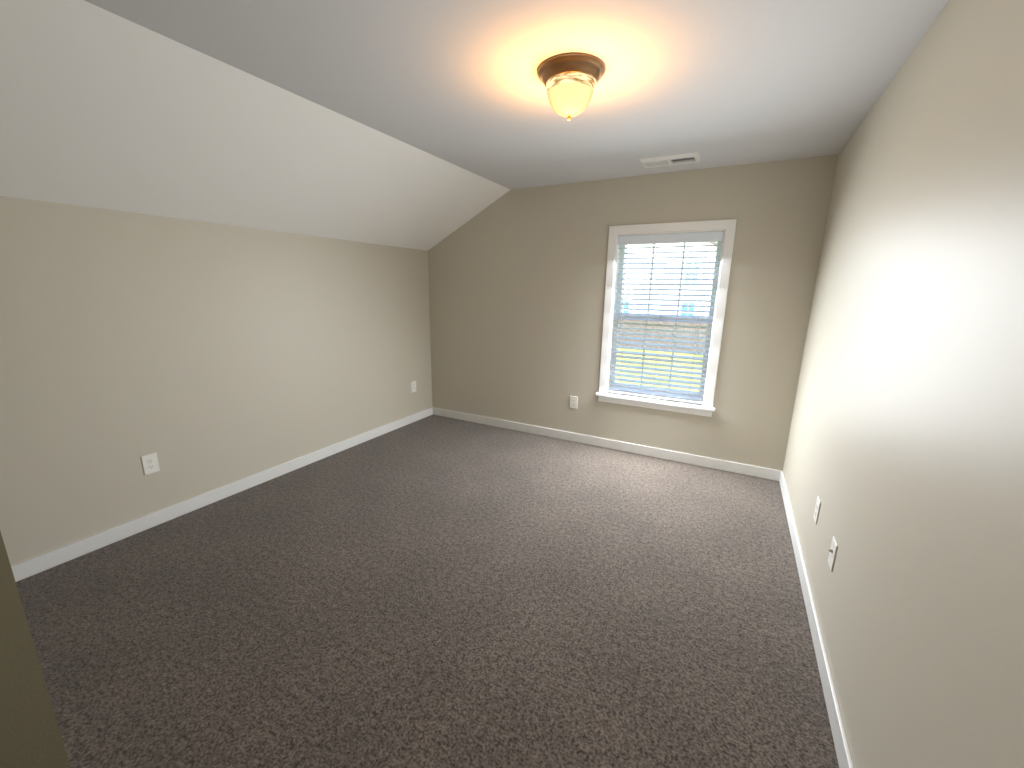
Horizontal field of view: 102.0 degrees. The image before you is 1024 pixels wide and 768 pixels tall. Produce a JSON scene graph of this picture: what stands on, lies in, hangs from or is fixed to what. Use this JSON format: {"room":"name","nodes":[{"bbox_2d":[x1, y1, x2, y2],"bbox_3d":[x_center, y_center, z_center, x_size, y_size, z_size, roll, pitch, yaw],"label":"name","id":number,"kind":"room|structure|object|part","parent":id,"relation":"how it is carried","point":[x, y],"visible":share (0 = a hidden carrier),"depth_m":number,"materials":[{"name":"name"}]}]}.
{"room":"empty bedroom","nodes":[
{"label":"empty bedroom","id":0,"kind":"room"},
{"bbox_2d":[0,531,70,767],"bbox_3d":[-2.178,0.175,0.297,2.440,2.490,1.840,8,15,27],"label":"wall","id":1,"kind":"structure","parent":0,"point":[30,735],"depth_m":0.58,"materials":[{"name":"brown paint"}]},
{"bbox_2d":[0,196,431,565],"bbox_3d":[-1.925,-0.219,3.197,0.140,1.950,4.140,8,15,27],"label":"wall","id":2,"kind":"structure","parent":0,"point":[199,357],"depth_m":2.63,"materials":[{"name":"beige paint"}]},
{"bbox_2d":[141,453,159,474],"bbox_3d":[-2.255,0.498,2.586,0.007,0.124,0.078,8,15,27],"label":"outlet","id":3,"kind":"object","parent":2,"relation":"attached to","point":[150,463],"visible":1,"depth_m":2.58,"materials":[{"name":"white plastic"}]},
{"bbox_2d":[11,408,430,581],"bbox_3d":[-1.833,0.680,3.441,0.013,0.092,3.700,8,15,27],"label":"baseboard","id":4,"kind":"structure","parent":2,"relation":"attached to","point":[41,563],"depth_m":2.76,"materials":[{"name":"white wood"}]},
{"bbox_2d":[411,381,415,391],"bbox_3d":[-1.108,0.030,4.676,0.007,0.124,0.078,8,15,27],"label":"outlet","id":5,"kind":"object","parent":2,"relation":"attached to","point":[413,386],"visible":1,"depth_m":4.67,"materials":[{"name":"white plastic"}]},
{"bbox_2d":[0,0,509,250],"bbox_3d":[-1.812,-1.185,2.023,1.180,0.713,5.680,8,15,27],"label":"ceiling","id":6,"kind":"structure","parent":0,"point":[100,108],"depth_m":2.08,"materials":[{"name":"white paint"}]},
{"bbox_2d":[16,415,838,767],"bbox_3d":[-0.655,1.151,1.912,3.880,0.100,5.680,8,15,27],"label":"floor","id":7,"kind":"structure","parent":0,"point":[432,591],"depth_m":1.92,"materials":[{"name":"grey carpet"}]},
{"bbox_2d":[84,0,948,189],"bbox_3d":[-0.098,-1.252,1.067,2.700,0.100,5.680,8,15,27],"label":"ceiling","id":8,"kind":"structure","parent":0,"point":[713,83],"depth_m":1.78,"materials":[{"name":"white paint"}]},
{"bbox_2d":[537,53,604,120],"bbox_3d":[0.256,-1.273,1.833,0.294,0.194,0.294,8,15,27],"label":"ceiling light","id":9,"kind":"object","parent":8,"relation":"attached to","point":[569,81],"visible":1,"depth_m":1.75,"materials":[{"name":"beige glass"}]},
{"bbox_3d":[0.256,-1.261,1.836,0.218,0.128,0.218,8,15,27],"label":"lamp shade","id":10,"kind":"part","parent":9,"relation":"part of","materials":[{"name":"beige glass"}]},
{"bbox_2d":[639,152,700,167],"bbox_3d":[1.152,-1.624,3.024,0.400,0.025,0.200,8,15,27],"label":"ceiling vent","id":11,"kind":"object","parent":8,"relation":"in","point":[686,158],"visible":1,"depth_m":3.00,"materials":[{"name":"white metal"}]},
{"bbox_2d":[428,154,837,470],"bbox_3d":[0.672,-0.644,4.001,3.880,2.490,0.140,8,15,27],"label":"wall","id":12,"kind":"structure","parent":0,"point":[517,280],"depth_m":3.79,"materials":[{"name":"beige paint"}]},
{"bbox_2d":[570,396,577,408],"bbox_3d":[0.616,0.182,4.132,0.078,0.124,0.007,8,15,27],"label":"outlet","id":13,"kind":"object","parent":12,"relation":"attached to","point":[573,401],"visible":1,"depth_m":4.13,"materials":[{"name":"white plastic"}]},
{"bbox_2d":[431,407,778,479],"bbox_3d":[0.617,0.539,4.206,3.540,0.092,0.016,8,15,27],"label":"baseboard","id":14,"kind":"structure","parent":12,"relation":"attached to","point":[756,471],"depth_m":3.98,"materials":[{"name":"white wood"}]},
{"bbox_2d":[596,219,736,416],"bbox_3d":[1.315,-0.566,3.654,1.033,1.594,0.220,8,15,27],"label":"window","id":15,"kind":"structure","parent":12,"relation":"in","point":[727,227],"depth_m":3.59,"materials":[{"name":"white wood"}]},
{"bbox_3d":[1.318,-0.242,3.745,0.829,0.728,0.030,8,15,27],"label":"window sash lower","id":16,"kind":"part","parent":15,"relation":"part of","materials":[{"name":"glass"}]},
{"bbox_2d":[608,231,723,403],"bbox_3d":[1.297,-0.567,3.619,0.825,1.409,0.073,8,15,27],"label":"window blind","id":17,"kind":"object","parent":15,"relation":"attached to","point":[694,237],"visible":0.92,"depth_m":3.61,"materials":[{"name":"white plastic"}]},
{"bbox_3d":[1.344,-0.918,3.618,0.829,0.728,0.030,8,15,27],"label":"window sash upper","id":18,"kind":"part","parent":15,"relation":"part of","materials":[{"name":"glass"}]},
{"bbox_2d":[783,0,1023,767],"bbox_3d":[1.012,0.114,0.764,0.140,2.490,5.680,8,15,27],"label":"wall","id":19,"kind":"structure","parent":0,"point":[904,459],"depth_m":1.14,"materials":[{"name":"beige paint"}]},
{"bbox_2d":[775,470,853,767],"bbox_3d":[0.926,1.272,1.071,0.013,0.092,5.400,8,15,27],"label":"baseboard","id":20,"kind":"structure","parent":19,"relation":"attached to","point":[843,754],"depth_m":1.72,"materials":[{"name":"white wood"}]},
{"bbox_2d":[813,496,820,523],"bbox_3d":[1.558,0.644,2.118,0.007,0.124,0.078,8,15,27],"label":"outlet","id":21,"kind":"object","parent":19,"relation":"attached to","point":[817,509],"visible":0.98,"depth_m":2.10,"materials":[{"name":"white plastic"}]},
{"bbox_2d":[828,536,837,571],"bbox_3d":[1.360,0.723,1.767,0.018,0.124,0.078,8,15,27],"label":"outlet","id":22,"kind":"object","parent":19,"relation":"attached to","point":[832,552],"visible":1,"depth_m":1.75,"materials":[{"name":"white plastic"}]},
{"label":"outside","id":23,"kind":"structure","parent":0,"visible":0},
{"bbox_2d":[615,337,702,391],"bbox_3d":[20.399,-6.520,44.439,120.000,0.300,89.400,8,15,27],"label":"lawn","id":24,"kind":"structure","parent":23,"point":[670,353],"depth_m":17.55,"materials":[{"name":"green plant"}]},
{"bbox_2d":[618,320,706,354],"bbox_3d":[8.040,-2.759,22.716,44.050,1.850,0.120,12,17,40],"label":"fence","id":25,"kind":"object","parent":24,"relation":"on","point":[656,332],"depth_m":22.53,"materials":[{"name":"brown wood"}]},
{"bbox_2d":[621,242,716,333],"bbox_3d":[13.914,-9.411,36.539,11.000,8.720,12.900,8,15,27],"label":"sky","id":26,"kind":"structure","parent":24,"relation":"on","point":[669,276],"depth_m":31.03,"materials":[{"name":"white"}]}
]}

